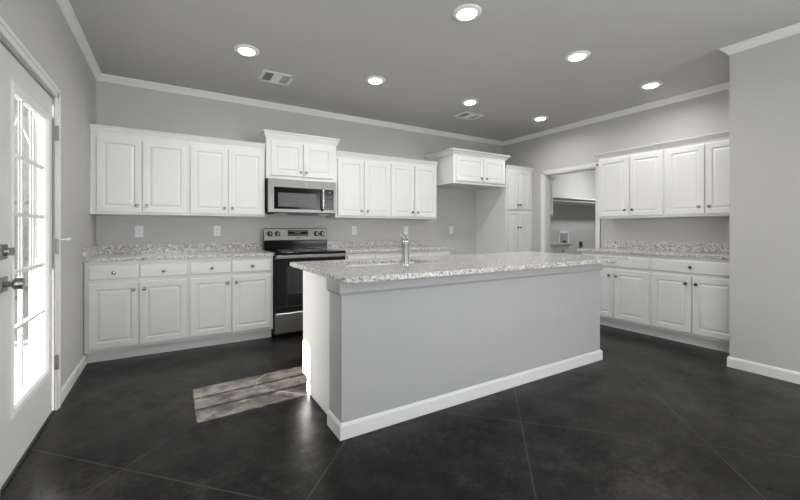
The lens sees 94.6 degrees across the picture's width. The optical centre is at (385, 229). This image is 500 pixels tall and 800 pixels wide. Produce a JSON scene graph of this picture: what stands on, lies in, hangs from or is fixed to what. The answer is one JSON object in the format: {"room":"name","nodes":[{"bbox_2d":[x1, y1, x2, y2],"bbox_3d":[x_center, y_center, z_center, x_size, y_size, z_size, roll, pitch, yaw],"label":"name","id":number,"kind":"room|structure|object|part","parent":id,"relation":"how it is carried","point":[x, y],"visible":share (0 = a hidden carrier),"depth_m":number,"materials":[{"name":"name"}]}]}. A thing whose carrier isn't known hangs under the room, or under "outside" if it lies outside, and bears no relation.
{"room":"kitchen","nodes":[
{"label":"kitchen","id":0,"kind":"room"},
{"bbox_2d":[15,291,28,396],"bbox_3d":[-4.106,1.252,2.356,3.150,0.140,11.000,0,0,-30],"label":"window pane","id":1,"kind":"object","parent":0,"point":[25,293],"depth_m":3.85,"materials":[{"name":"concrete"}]},
{"bbox_2d":[0,0,95,387],"bbox_3d":[0.217,-0.188,-1.785,0.120,2.700,12.500,0,0,-30],"label":"wall","id":2,"kind":"structure","parent":0,"point":[41,26],"depth_m":2.67,"materials":[{"name":"grey paint"}]},
{"bbox_2d":[0,16,60,410],"bbox_3d":[-1.929,0.128,1.938,0.138,2.068,1.029,0,0,-30],"label":"trim","id":3,"kind":"structure","parent":2,"relation":"attached to","point":[9,36],"depth_m":2.34,"materials":[{"name":"white paint"}]},
{"bbox_2d":[0,42,70,494],"bbox_3d":[-1.929,0.166,1.966,0.226,1.992,0.951,0,0,-30],"label":"door","id":4,"kind":"structure","parent":2,"relation":"in","point":[23,417],"depth_m":1.91,"materials":[{"name":"white paint"}]},
{"bbox_3d":[-1.707,0.247,1.648,0.012,0.066,0.066,0,0,-30],"label":"knob","id":5,"kind":"part","parent":4,"relation":"part of","materials":[{"name":"metal"}]},
{"bbox_3d":[-1.675,0.247,1.667,0.065,0.054,0.054,0,0,-30],"label":"knob","id":6,"kind":"part","parent":4,"relation":"part of","materials":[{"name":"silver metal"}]},
{"bbox_3d":[-1.936,0.095,1.996,0.058,1.606,0.628,0,0,-30],"label":"lite frame","id":7,"kind":"part","parent":4,"relation":"part of","materials":[{"name":"white paint"}]},
{"bbox_2d":[61,354,86,403],"bbox_3d":[-2.361,1.119,2.798,0.013,0.086,0.895,0,0,-30],"label":"baseboard","id":8,"kind":"structure","parent":2,"relation":"attached to","point":[73,377],"depth_m":2.75,"materials":[{"name":"white paint"}]},
{"bbox_2d":[96,80,594,254],"bbox_3d":[0.992,-0.188,5.974,9.300,2.700,0.150,0,0,-30],"label":"wall","id":9,"kind":"structure","parent":0,"point":[118,105],"depth_m":4.67,"materials":[{"name":"grey paint"}]},
{"bbox_2d":[135,226,142,236],"bbox_3d":[-2.555,0.023,3.827,0.074,0.116,0.008,0,0,-30],"label":"wall outlet","id":10,"kind":"object","parent":9,"relation":"attached to","point":[138,229],"visible":1,"depth_m":3.82,"materials":[{"name":"white plastic"}]},
{"bbox_2d":[90,124,188,215],"bbox_3d":[-2.427,-0.552,3.696,0.796,0.820,0.362,0,0,-30],"label":"upper cabinet","id":11,"kind":"object","parent":9,"relation":"attached to","point":[134,172],"visible":1,"depth_m":3.55,"materials":[{"name":"white paint"}]},
{"bbox_3d":[-2.509,-0.512,3.483,0.347,0.699,0.020,0,0,-30],"label":"cabinet door","id":12,"kind":"part","parent":11,"relation":"part of","materials":[{"name":"white paint"}]},
{"bbox_3d":[-2.352,-0.936,3.565,0.796,0.052,0.036,0,0,-30],"label":"crown moulding","id":13,"kind":"part","parent":11,"relation":"part of","materials":[{"name":"white paint"}]},
{"bbox_3d":[-2.188,-0.512,3.670,0.380,0.699,0.020,0,0,-30],"label":"cabinet door","id":14,"kind":"part","parent":11,"relation":"part of","materials":[{"name":"white paint"}]},
{"bbox_2d":[99,242,261,253],"bbox_3d":[-2.164,0.203,4.046,1.562,0.091,0.020,0,0,-30],"label":"backsplash","id":15,"kind":"structure","parent":9,"relation":"attached to","point":[196,247],"depth_m":3.98,"materials":[{"name":"stone"}]},
{"bbox_2d":[213,226,220,235],"bbox_3d":[-1.915,0.019,4.198,0.074,0.116,0.008,0,0,-30],"label":"wall outlet","id":16,"kind":"object","parent":9,"relation":"attached to","point":[216,229],"visible":1,"depth_m":4.20,"materials":[{"name":"white plastic"}]},
{"bbox_2d":[188,135,265,217],"bbox_3d":[-1.754,-0.552,4.086,0.760,0.820,0.362,0,0,-30],"label":"upper cabinet","id":17,"kind":"object","parent":9,"relation":"attached to","point":[227,176],"visible":0.99,"depth_m":3.94,"materials":[{"name":"white paint"}]},
{"bbox_3d":[-1.845,-0.512,3.868,0.354,0.699,0.020,0,0,-30],"label":"cabinet door","id":18,"kind":"part","parent":17,"relation":"part of","materials":[{"name":"white paint"}]},
{"bbox_3d":[-1.678,-0.936,3.956,0.760,0.052,0.036,0,0,-30],"label":"crown moulding","id":19,"kind":"part","parent":17,"relation":"part of","materials":[{"name":"white paint"}]},
{"bbox_3d":[-1.525,-0.512,4.054,0.369,0.699,0.020,0,0,-30],"label":"cabinet door","id":20,"kind":"part","parent":17,"relation":"part of","materials":[{"name":"white paint"}]},
{"bbox_2d":[256,129,340,182],"bbox_3d":[-1.045,-0.843,4.472,0.921,0.534,0.406,0,0,-30],"label":"upper cabinet","id":21,"kind":"object","parent":9,"relation":"attached to","point":[288,155],"visible":0.98,"depth_m":4.30,"materials":[{"name":"white paint"}]},
{"bbox_3d":[-1.126,-0.804,4.235,0.366,0.383,0.020,0,0,-30],"label":"cabinet door","id":22,"kind":"part","parent":21,"relation":"part of","materials":[{"name":"white paint"}]},
{"bbox_3d":[-1.047,-1.071,4.476,0.921,0.078,0.398,0,0,-30],"label":"crown moulding","id":23,"kind":"part","parent":21,"relation":"part of","materials":[{"name":"white paint"}]},
{"bbox_2d":[265,178,335,215],"bbox_3d":[-1.033,-0.373,4.441,0.810,0.402,0.433,0,0,-30],"label":"microwave","id":24,"kind":"object","parent":21,"relation":"attached to","point":[282,196],"visible":1,"depth_m":4.28,"materials":[{"name":"metal"}]},
{"bbox_3d":[-1.008,-0.356,4.265,0.548,0.249,0.004,0,0,-30],"label":"door glass","id":25,"kind":"part","parent":24,"relation":"part of","materials":[{"name":"glass"}]},
{"bbox_3d":[-0.741,-0.353,4.393,0.035,0.278,0.059,0,0,-30],"label":"handle","id":26,"kind":"part","parent":24,"relation":"part of","materials":[{"name":"silver metal"}]},
{"bbox_3d":[-0.803,-0.804,4.422,0.366,0.383,0.020,0,0,-30],"label":"cabinet door","id":27,"kind":"part","parent":21,"relation":"part of","materials":[{"name":"white paint"}]},
{"bbox_2d":[352,226,356,234],"bbox_3d":[-0.426,0.016,5.060,0.074,0.116,0.008,0,0,-30],"label":"wall outlet","id":28,"kind":"object","parent":9,"relation":"attached to","point":[354,228],"visible":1,"depth_m":5.06,"materials":[{"name":"white plastic"}]},
{"bbox_2d":[326,150,390,218],"bbox_3d":[-0.345,-0.563,4.902,0.789,0.830,0.362,0,0,-30],"label":"upper cabinet","id":29,"kind":"object","parent":9,"relation":"attached to","point":[362,179],"visible":0.96,"depth_m":4.75,"materials":[{"name":"white paint"}]},
{"bbox_3d":[-0.436,-0.528,4.684,0.360,0.710,0.020,0,0,-30],"label":"cabinet door","id":30,"kind":"part","parent":29,"relation":"part of","materials":[{"name":"white paint"}]},
{"bbox_3d":[-0.269,-0.952,4.772,0.789,0.052,0.036,0,0,-30],"label":"crown moulding","id":31,"kind":"part","parent":29,"relation":"part of","materials":[{"name":"white paint"}]},
{"bbox_3d":[-0.112,-0.528,4.872,0.368,0.710,0.020,0,0,-30],"label":"cabinet door","id":32,"kind":"part","parent":29,"relation":"part of","materials":[{"name":"white paint"}]},
{"bbox_2d":[327,240,425,247],"bbox_3d":[-0.081,0.203,5.253,1.620,0.091,0.020,0,0,-30],"label":"backsplash","id":33,"kind":"structure","parent":9,"relation":"attached to","point":[371,243],"depth_m":5.18,"materials":[{"name":"stone"}]},
{"bbox_2d":[387,157,437,219],"bbox_3d":[0.341,-0.563,5.299,0.794,0.830,0.362,0,0,-30],"label":"upper cabinet","id":34,"kind":"object","parent":9,"relation":"attached to","point":[413,182],"visible":0.94,"depth_m":5.15,"materials":[{"name":"white paint"}]},
{"bbox_3d":[0.242,-0.528,5.077,0.374,0.710,0.020,0,0,-30],"label":"cabinet door","id":35,"kind":"part","parent":34,"relation":"part of","materials":[{"name":"white paint"}]},
{"bbox_3d":[0.416,-0.952,5.169,0.794,0.052,0.036,0,0,-30],"label":"crown moulding","id":36,"kind":"part","parent":34,"relation":"part of","materials":[{"name":"white paint"}]},
{"bbox_3d":[0.574,-0.528,5.269,0.370,0.710,0.020,0,0,-30],"label":"cabinet door","id":37,"kind":"part","parent":34,"relation":"part of","materials":[{"name":"white paint"}]},
{"bbox_2d":[449,226,452,233],"bbox_3d":[1.060,0.012,5.921,0.074,0.116,0.008,0,0,-30],"label":"wall outlet","id":38,"kind":"object","parent":9,"relation":"attached to","point":[450,227],"visible":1,"depth_m":5.92,"materials":[{"name":"white plastic"}]},
{"bbox_2d":[423,148,510,190],"bbox_3d":[1.256,-0.886,5.646,1.151,0.473,0.682,0,0,-30],"label":"upper cabinet","id":39,"kind":"object","parent":9,"relation":"attached to","point":[462,169],"visible":1,"depth_m":5.37,"materials":[{"name":"white paint"}]},
{"bbox_3d":[1.256,-1.087,5.646,1.151,0.072,0.682,0,0,-30],"label":"crown moulding","id":40,"kind":"part","parent":39,"relation":"part of","materials":[{"name":"white paint"}]},
{"bbox_3d":[1.218,-0.858,5.290,0.508,0.344,0.020,0,0,-30],"label":"cabinet door","id":41,"kind":"part","parent":39,"relation":"part of","materials":[{"name":"white paint"}]},
{"bbox_3d":[1.638,-0.858,5.533,0.444,0.344,0.020,0,0,-30],"label":"cabinet door","id":42,"kind":"part","parent":39,"relation":"part of","materials":[{"name":"white paint"}]},
{"bbox_2d":[550,176,556,215],"bbox_3d":[2.667,-0.594,6.647,0.852,0.712,0.364,0,0,-30],"label":"upper cabinet","id":43,"kind":"object","parent":9,"relation":"attached to","point":[551,178],"visible":0.06,"depth_m":6.67,"materials":[{"name":"white paint"}]},
{"bbox_3d":[2.884,-0.566,6.607,0.388,0.605,0.020,0,0,-30],"label":"cabinet door","id":44,"kind":"part","parent":43,"relation":"part of","materials":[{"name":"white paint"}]},
{"bbox_2d":[558,231,568,242],"bbox_3d":[3.572,0.172,7.357,0.336,0.276,0.049,0,0,-30],"label":"washer outlet box","id":45,"kind":"object","parent":9,"relation":"attached to","point":[563,236],"visible":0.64,"depth_m":7.36,"materials":[{"name":"white plastic"}]},
{"bbox_2d":[553,197,594,205],"bbox_3d":[3.997,-0.549,7.450,2.319,0.102,0.304,0,0,-30],"label":"closet shelf","id":46,"kind":"object","parent":9,"relation":"attached to","point":[556,200],"visible":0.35,"depth_m":7.29,"materials":[{"name":"white paint"}]},
{"bbox_3d":[4.055,-0.528,7.349,2.319,0.032,0.032,0,0,-30],"label":"hanging rod","id":47,"kind":"part","parent":46,"relation":"part of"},
{"bbox_2d":[0,324,799,499],"bbox_3d":[4.163,1.222,0.501,9.300,0.120,12.800,0,0,-30],"label":"floor","id":48,"kind":"structure","parent":0,"point":[656,418],"depth_m":2.04,"materials":[{"name":"concrete"}]},
{"bbox_2d":[84,259,188,362],"bbox_3d":[-2.354,0.721,3.566,0.785,0.882,0.658,0,0,-30],"label":"base cabinet","id":49,"kind":"object","parent":48,"relation":"on","point":[132,308],"visible":0.95,"depth_m":3.30,"materials":[{"name":"white paint"}]},
{"bbox_3d":[-2.369,0.376,3.222,0.356,0.121,0.020,0,0,-30],"label":"drawer","id":50,"kind":"part","parent":49,"relation":"part of","materials":[{"name":"white paint"}]},
{"bbox_3d":[-2.369,0.750,3.222,0.356,0.560,0.020,0,0,-30],"label":"cabinet door","id":51,"kind":"part","parent":49,"relation":"part of","materials":[{"name":"white paint"}]},
{"bbox_3d":[-2.045,0.376,3.409,0.376,0.121,0.020,0,0,-30],"label":"drawer","id":52,"kind":"part","parent":49,"relation":"part of","materials":[{"name":"white paint"}]},
{"bbox_3d":[-2.045,0.750,3.409,0.376,0.560,0.020,0,0,-30],"label":"cabinet door","id":53,"kind":"part","parent":49,"relation":"part of","materials":[{"name":"white paint"}]},
{"bbox_2d":[83,242,273,262],"bbox_3d":[-2.016,0.218,3.770,1.582,0.122,0.647,0,0,-30],"label":"countertop","id":54,"kind":"structure","parent":49,"relation":"on","point":[138,252],"depth_m":3.78,"materials":[{"name":"stone"}]},
{"bbox_2d":[189,256,272,348],"bbox_3d":[-1.673,0.721,3.961,0.788,0.882,0.658,0,0,-30],"label":"base cabinet","id":55,"kind":"object","parent":48,"relation":"on","point":[231,298],"visible":0.97,"depth_m":3.70,"materials":[{"name":"white paint"}]},
{"bbox_3d":[-1.703,0.376,3.607,0.363,0.121,0.020,0,0,-30],"label":"drawer","id":56,"kind":"part","parent":55,"relation":"part of","materials":[{"name":"white paint"}]},
{"bbox_3d":[-1.703,0.750,3.607,0.363,0.560,0.020,0,0,-30],"label":"cabinet door","id":57,"kind":"part","parent":55,"relation":"part of","materials":[{"name":"white paint"}]},
{"bbox_3d":[-1.372,0.376,3.799,0.385,0.121,0.020,0,0,-30],"label":"drawer","id":58,"kind":"part","parent":55,"relation":"part of","materials":[{"name":"white paint"}]},
{"bbox_3d":[-1.372,0.750,3.799,0.385,0.560,0.020,0,0,-30],"label":"cabinet door","id":59,"kind":"part","parent":55,"relation":"part of","materials":[{"name":"white paint"}]},
{"bbox_2d":[263,228,345,337],"bbox_3d":[-0.960,0.574,4.341,0.804,1.176,0.658,0,0,-30],"label":"range","id":60,"kind":"object","parent":48,"relation":"on","point":[288,245],"visible":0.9,"depth_m":4.00,"materials":[{"name":"metal"}]},
{"bbox_3d":[-0.816,0.997,4.093,0.792,0.210,0.043,0,0,-30],"label":"storage drawer","id":61,"kind":"part","parent":60,"relation":"part of","materials":[{"name":"silver metal"}]},
{"bbox_2d":[264,248,345,254],"bbox_3d":[-0.948,0.257,4.320,0.804,0.025,0.577,0,0,-30],"label":"cooktop","id":62,"kind":"object","parent":60,"relation":"in","point":[277,251],"depth_m":4.20,"materials":[{"name":"black glass"}]},
{"bbox_2d":[271,253,345,334],"bbox_3d":[-0.960,0.698,4.342,0.799,0.858,0.658,0,0,-30],"label":"oven","id":63,"kind":"object","parent":60,"relation":"in","point":[287,279],"depth_m":3.95,"materials":[{"name":"silver metal"}]},
{"bbox_2d":[345,251,401,259],"bbox_3d":[-0.269,0.721,4.774,0.805,0.882,0.658,0,0,-30],"label":"base cabinet","id":64,"kind":"object","parent":48,"relation":"on","point":[367,255],"visible":0.04,"depth_m":4.51,"materials":[{"name":"white paint"}]},
{"bbox_3d":[-0.289,0.376,4.426,0.370,0.121,0.020,0,0,-30],"label":"drawer","id":65,"kind":"part","parent":64,"relation":"part of","materials":[{"name":"white paint"}]},
{"bbox_3d":[0.044,0.376,4.619,0.380,0.121,0.020,0,0,-30],"label":"drawer","id":66,"kind":"part","parent":64,"relation":"part of","materials":[{"name":"white paint"}]},
{"bbox_2d":[327,240,452,252],"bbox_3d":[0.076,0.218,4.982,1.620,0.122,0.647,0,0,-30],"label":"countertop","id":67,"kind":"structure","parent":64,"relation":"on","point":[371,245],"depth_m":5.03,"materials":[{"name":"stone"}]},
{"bbox_2d":[409,250,449,256],"bbox_3d":[0.422,0.721,5.174,0.790,0.882,0.658,0,0,-30],"label":"base cabinet","id":68,"kind":"object","parent":48,"relation":"on","point":[424,252],"visible":0.05,"depth_m":4.93,"materials":[{"name":"white paint"}]},
{"bbox_3d":[0.403,0.376,4.827,0.370,0.121,0.020,0,0,-30],"label":"drawer","id":69,"kind":"part","parent":68,"relation":"part of","materials":[{"name":"white paint"}]},
{"bbox_3d":[0.732,0.376,5.018,0.370,0.121,0.020,0,0,-30],"label":"drawer","id":70,"kind":"part","parent":68,"relation":"part of","materials":[{"name":"white paint"}]},
{"bbox_2d":[303,263,602,440],"bbox_3d":[0.642,0.721,3.008,2.535,0.882,0.822,0,0,-30],"label":"kitchen island","id":71,"kind":"object","parent":48,"relation":"on","point":[378,354],"visible":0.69,"depth_m":2.43,"materials":[{"name":"grey paint"}]},
{"bbox_3d":[-0.451,0.721,2.480,0.019,0.882,0.600,0,0,-30],"label":"panel","id":72,"kind":"part","parent":71,"relation":"part of","materials":[{"name":"white paint"}]},
{"bbox_2d":[290,251,629,283],"bbox_3d":[0.719,0.264,3.023,2.723,0.031,1.055,0,0,-30],"label":"island countertop","id":73,"kind":"structure","parent":71,"relation":"on","point":[460,264],"depth_m":2.66,"materials":[{"name":"stone"}]},
{"bbox_2d":[346,262,418,265],"bbox_3d":[0.000,0.379,2.819,0.800,0.196,0.425,0,0,-30],"label":"sink","id":74,"kind":"object","parent":73,"relation":"in","point":[396,262],"visible":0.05,"depth_m":3.03,"materials":[{"name":"silver metal"}]},
{"bbox_2d":[400,232,409,264],"bbox_3d":[0.151,0.135,2.671,0.069,0.226,0.253,0,0,8],"label":"faucet","id":75,"kind":"object","parent":73,"relation":"on","point":[405,241],"visible":0.98,"depth_m":2.55,"materials":[{"name":"silver metal"}]},
{"bbox_3d":[0.133,0.055,2.573,0.060,0.066,0.039,0,0,-6],"label":"lever","id":76,"kind":"part","parent":75,"relation":"part of","materials":[{"name":"silver metal"}]},
{"bbox_3d":[0.798,0.325,2.740,2.535,0.089,0.202,0,0,-30],"label":"frieze trim","id":77,"kind":"part","parent":71,"relation":"part of","materials":[{"name":"grey paint"}]},
{"bbox_3d":[0.797,1.118,2.741,2.527,0.088,0.198,0,0,-30],"label":"baseboard","id":78,"kind":"part","parent":71,"relation":"part of","materials":[{"name":"white paint"}]},
{"bbox_2d":[476,165,533,253],"bbox_3d":[1.973,0.085,6.073,0.641,2.155,0.660,0,0,-30],"label":"pantry cabinet","id":79,"kind":"object","parent":48,"relation":"on","point":[503,214],"visible":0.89,"depth_m":5.84,"materials":[{"name":"white paint"}]},
{"bbox_3d":[1.699,0.257,5.929,0.022,1.810,0.633,0,0,-30],"label":"panel","id":80,"kind":"part","parent":79,"relation":"part of","materials":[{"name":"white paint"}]},
{"bbox_3d":[1.991,-0.616,5.747,0.231,0.620,0.020,0,0,-30],"label":"door","id":81,"kind":"part","parent":79,"relation":"part of","materials":[{"name":"white paint"}]},
{"bbox_3d":[1.991,0.376,5.747,0.231,1.308,0.020,0,0,-30],"label":"door","id":82,"kind":"part","parent":79,"relation":"part of","materials":[{"name":"white paint"}]},
{"bbox_3d":[2.131,-0.968,5.823,0.619,0.050,0.028,0,0,-30],"label":"crown moulding","id":83,"kind":"part","parent":79,"relation":"part of","materials":[{"name":"white paint"}]},
{"bbox_3d":[2.213,-0.616,5.876,0.266,0.620,0.020,0,0,-30],"label":"door","id":84,"kind":"part","parent":79,"relation":"part of","materials":[{"name":"white paint"}]},
{"bbox_3d":[2.213,0.376,5.876,0.266,1.308,0.020,0,0,-30],"label":"door","id":85,"kind":"part","parent":79,"relation":"part of","materials":[{"name":"white paint"}]},
{"bbox_2d":[550,245,568,253],"bbox_3d":[2.732,0.721,6.512,0.830,0.882,0.658,0,0,-30],"label":"base cabinet","id":86,"kind":"object","parent":48,"relation":"on","point":[553,249],"visible":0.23,"depth_m":6.33,"materials":[{"name":"white paint"}]},
{"bbox_2d":[550,243,572,245],"bbox_3d":[2.746,0.221,6.528,0.900,0.117,0.647,0,0,-30],"label":"countertop","id":87,"kind":"structure","parent":86,"relation":"on","point":[551,244],"depth_m":6.37,"materials":[{"name":"stone"}]},
{"bbox_3d":[3.049,0.376,6.359,0.385,0.121,0.020,0,0,-30],"label":"drawer","id":88,"kind":"part","parent":86,"relation":"part of","materials":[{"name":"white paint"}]},
{"bbox_2d":[582,252,653,335],"bbox_3d":[2.909,0.721,4.439,0.658,0.882,0.768,0,0,-30],"label":"base cabinet","id":89,"kind":"object","parent":48,"relation":"on","point":[625,287],"visible":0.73,"depth_m":4.17,"materials":[{"name":"white paint"}]},
{"bbox_3d":[2.568,0.750,4.447,0.020,0.560,0.353,0,0,-30],"label":"cabinet door","id":90,"kind":"part","parent":89,"relation":"part of","materials":[{"name":"white paint"}]},
{"bbox_3d":[2.661,0.376,4.286,0.020,0.121,0.724,0,0,-30],"label":"drawer","id":91,"kind":"part","parent":89,"relation":"part of","materials":[{"name":"white paint"}]},
{"bbox_3d":[2.752,0.750,4.130,0.020,0.560,0.363,0,0,-30],"label":"cabinet door","id":92,"kind":"part","parent":89,"relation":"part of","materials":[{"name":"white paint"}]},
{"bbox_2d":[651,255,728,352],"bbox_3d":[3.285,0.721,3.789,0.658,0.882,0.734,0,0,-30],"label":"base cabinet","id":93,"kind":"object","parent":48,"relation":"on","point":[690,296],"visible":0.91,"depth_m":3.65,"materials":[{"name":"white paint"}]},
{"bbox_2d":[577,240,728,259],"bbox_3d":[3.092,0.214,4.135,0.647,0.129,1.577,0,0,-30],"label":"countertop","id":94,"kind":"structure","parent":93,"relation":"on","point":[672,249],"depth_m":4.16,"materials":[{"name":"stone"}]},
{"bbox_3d":[2.944,0.750,3.798,0.020,0.560,0.348,0,0,-30],"label":"cabinet door","id":95,"kind":"part","parent":93,"relation":"part of","materials":[{"name":"white paint"}]},
{"bbox_3d":[3.032,0.376,3.647,0.020,0.121,0.698,0,0,-30],"label":"drawer","id":96,"kind":"part","parent":93,"relation":"part of","materials":[{"name":"white paint"}]},
{"bbox_3d":[3.121,0.750,3.493,0.020,0.560,0.342,0,0,-30],"label":"cabinet door","id":97,"kind":"part","parent":93,"relation":"part of","materials":[{"name":"white paint"}]},
{"bbox_2d":[69,0,799,140],"bbox_3d":[4.163,-1.598,0.501,9.300,0.120,12.800,0,0,-30],"label":"ceiling","id":98,"kind":"structure","parent":0,"point":[509,58],"depth_m":3.17,"materials":[{"name":"grey paint"}]},
{"bbox_2d":[234,44,259,56],"bbox_3d":[-1.189,-1.527,3.166,0.208,0.022,0.208,0,0,-30],"label":"recessed light","id":99,"kind":"object","parent":98,"relation":"in","point":[242,49],"visible":1,"depth_m":3.13,"materials":[{"name":"white plastic"}]},
{"bbox_2d":[239,48,254,55],"bbox_3d":[-1.189,-1.524,3.166,0.128,0.016,0.128,0,0,-30],"label":"diffuser","id":100,"kind":"object","parent":99,"relation":"attached to","point":[242,51],"depth_m":3.15,"materials":[{"name":"white"}]},
{"bbox_2d":[257,69,294,85],"bbox_3d":[-1.104,-1.534,3.737,0.319,0.009,0.274,0,0,-30],"label":"ceiling vent","id":101,"kind":"object","parent":98,"relation":"in","point":[266,75],"visible":1,"depth_m":3.72,"materials":[{"name":"white metal"}]},
{"bbox_2d":[365,76,384,84],"bbox_3d":[-0.102,-1.527,3.795,0.208,0.022,0.208,0,0,-30],"label":"recessed light","id":102,"kind":"object","parent":98,"relation":"in","point":[375,80],"visible":1,"depth_m":3.76,"materials":[{"name":"white"}]},
{"bbox_2d":[369,78,380,83],"bbox_3d":[-0.102,-1.524,3.795,0.128,0.016,0.128,0,0,-30],"label":"diffuser","id":103,"kind":"object","parent":102,"relation":"attached to","point":[371,80],"depth_m":3.78,"materials":[{"name":"white"}]},
{"bbox_2d":[452,4,481,21],"bbox_3d":[0.580,-1.527,2.618,0.208,0.022,0.208,0,0,-30],"label":"recessed light","id":104,"kind":"object","parent":98,"relation":"in","point":[466,12],"visible":1,"depth_m":2.59,"materials":[{"name":"white"}]},
{"bbox_2d":[458,9,475,19],"bbox_3d":[0.580,-1.524,2.618,0.128,0.016,0.128,0,0,-30],"label":"diffuser","id":105,"kind":"object","parent":104,"relation":"attached to","point":[463,14],"depth_m":2.60,"materials":[{"name":"white"}]},
{"bbox_2d":[454,111,483,119],"bbox_3d":[1.133,-1.534,4.988,0.339,0.009,0.242,0,0,-30],"label":"ceiling vent","id":106,"kind":"object","parent":98,"relation":"in","point":[465,115],"visible":1,"depth_m":4.96,"materials":[{"name":"white metal"}]},
{"bbox_2d":[461,99,478,104],"bbox_3d":[1.022,-1.527,4.446,0.208,0.022,0.208,0,0,-30],"label":"recessed light","id":107,"kind":"object","parent":98,"relation":"in","point":[467,101],"visible":1,"depth_m":4.41,"materials":[{"name":"white"}]},
{"bbox_2d":[465,101,474,104],"bbox_3d":[1.022,-1.524,4.446,0.128,0.016,0.128,0,0,-30],"label":"diffuser","id":108,"kind":"object","parent":107,"relation":"attached to","point":[466,102],"depth_m":4.42,"materials":[{"name":"white"}]},
{"bbox_2d":[532,116,548,120],"bbox_3d":[2.146,-1.527,5.097,0.208,0.022,0.208,0,0,-30],"label":"recessed light","id":109,"kind":"object","parent":98,"relation":"in","point":[538,118],"visible":1,"depth_m":5.06,"materials":[{"name":"white"}]},
{"bbox_2d":[564,50,590,61],"bbox_3d":[1.704,-1.527,3.269,0.208,0.022,0.208,0,0,-30],"label":"recessed light","id":110,"kind":"object","parent":98,"relation":"in","point":[580,55],"visible":1,"depth_m":3.24,"materials":[{"name":"white"}]},
{"bbox_2d":[569,54,584,60],"bbox_3d":[1.704,-1.524,3.269,0.128,0.016,0.128,0,0,-30],"label":"diffuser","id":111,"kind":"object","parent":110,"relation":"attached to","point":[574,57],"depth_m":3.25,"materials":[{"name":"white"}]},
{"bbox_2d":[639,81,662,88],"bbox_3d":[2.828,-1.527,3.920,0.208,0.022,0.208,0,0,-30],"label":"recessed light","id":112,"kind":"object","parent":98,"relation":"in","point":[652,84],"visible":1,"depth_m":3.89,"materials":[{"name":"white"}]},
{"bbox_2d":[644,83,658,88],"bbox_3d":[2.828,-1.524,3.920,0.128,0.016,0.128,0,0,-30],"label":"diffuser","id":113,"kind":"object","parent":112,"relation":"attached to","point":[650,85],"depth_m":3.90,"materials":[{"name":"white"}]},
{"bbox_2d":[503,89,728,251],"bbox_3d":[2.979,-0.188,5.098,0.120,2.700,3.358,0,0,-30],"label":"wall","id":114,"kind":"structure","parent":0,"point":[709,113],"depth_m":4.66,"materials":[{"name":"grey paint"}]},
{"bbox_2d":[541,163,600,252],"bbox_3d":[2.755,0.123,5.468,0.138,2.078,0.933,0,0,-30],"label":"trim","id":115,"kind":"structure","parent":114,"relation":"attached to","point":[595,165],"depth_m":5.78,"materials":[{"name":"white paint"}]},
{"bbox_2d":[594,142,676,218],"bbox_3d":[3.039,-0.551,4.511,0.364,0.830,0.781,0,0,-30],"label":"upper cabinet","id":116,"kind":"object","parent":114,"relation":"attached to","point":[631,181],"visible":0.98,"depth_m":4.38,"materials":[{"name":"white paint"}]},
{"bbox_3d":[2.837,-0.519,4.574,0.020,0.718,0.354,0,0,-30],"label":"cabinet door","id":117,"kind":"part","parent":116,"relation":"part of","materials":[{"name":"white paint"}]},
{"bbox_3d":[3.045,-0.940,4.515,0.351,0.052,0.781,0,0,-30],"label":"crown moulding","id":118,"kind":"part","parent":116,"relation":"part of","materials":[{"name":"white paint"}]},
{"bbox_3d":[3.017,-0.519,4.264,0.020,0.718,0.346,0,0,-30],"label":"cabinet door","id":119,"kind":"part","parent":116,"relation":"part of","materials":[{"name":"white paint"}]},
{"bbox_2d":[606,240,728,252],"bbox_3d":[3.366,0.199,4.288,0.020,0.098,1.567,0,0,-30],"label":"backsplash","id":120,"kind":"structure","parent":114,"relation":"attached to","point":[672,246],"depth_m":4.31,"materials":[{"name":"stone"}]},
{"bbox_2d":[664,131,728,217],"bbox_3d":[3.417,-0.551,3.859,0.362,0.830,0.724,0,0,-30],"label":"upper cabinet","id":121,"kind":"object","parent":114,"relation":"attached to","point":[696,168],"visible":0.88,"depth_m":3.83,"materials":[{"name":"white paint"}]},
{"bbox_3d":[3.204,-0.519,3.942,0.020,0.718,0.340,0,0,-30],"label":"cabinet door","id":122,"kind":"part","parent":121,"relation":"part of","materials":[{"name":"white paint"}]},
{"bbox_3d":[3.286,-0.940,3.784,0.036,0.052,0.724,0,0,-30],"label":"crown moulding","id":123,"kind":"part","parent":121,"relation":"part of","materials":[{"name":"white paint"}]},
{"bbox_3d":[3.380,-0.519,3.638,0.020,0.718,0.346,0,0,-30],"label":"cabinet door","id":124,"kind":"part","parent":121,"relation":"part of","materials":[{"name":"white paint"}]},
{"bbox_2d":[729,33,799,371],"bbox_3d":[5.684,-0.188,-0.558,1.108,2.700,9.142,0,0,-30],"label":"wall partition","id":125,"kind":"structure","parent":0,"point":[764,80],"depth_m":2.93,"materials":[{"name":"grey paint"}]},
{"bbox_2d":[56,0,799,145],"bbox_3d":[2.744,-1.507,-0.321,5.720,0.062,12.500,0,0,-30],"label":"trim","id":126,"kind":"structure","parent":125,"relation":"attached to","point":[65,6],"depth_m":4.13,"materials":[{"name":"white paint"}]},
{"bbox_2d":[727,356,799,383],"bbox_3d":[5.390,1.119,-0.721,0.461,0.086,9.155,0,0,-30],"label":"baseboard","id":127,"kind":"structure","parent":125,"relation":"attached to","point":[749,366],"depth_m":2.93,"materials":[{"name":"white paint"}]},
{"label":"outside","id":128,"kind":"structure","parent":0,"visible":0},
{"bbox_2d":[15,286,28,290],"bbox_3d":[-8.986,1.417,0.107,13.850,0.190,28.000,0,0,-30],"label":"ground","id":129,"kind":"structure","parent":128,"point":[26,288],"depth_m":8.17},
{"bbox_2d":[15,98,28,285],"bbox_3d":[-9.464,-1.478,6.071,8.800,5.600,10.000,0,0,-30],"label":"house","id":130,"kind":"structure","parent":129,"relation":"on","point":[25,110],"depth_m":8.55,"materials":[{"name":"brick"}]}
]}

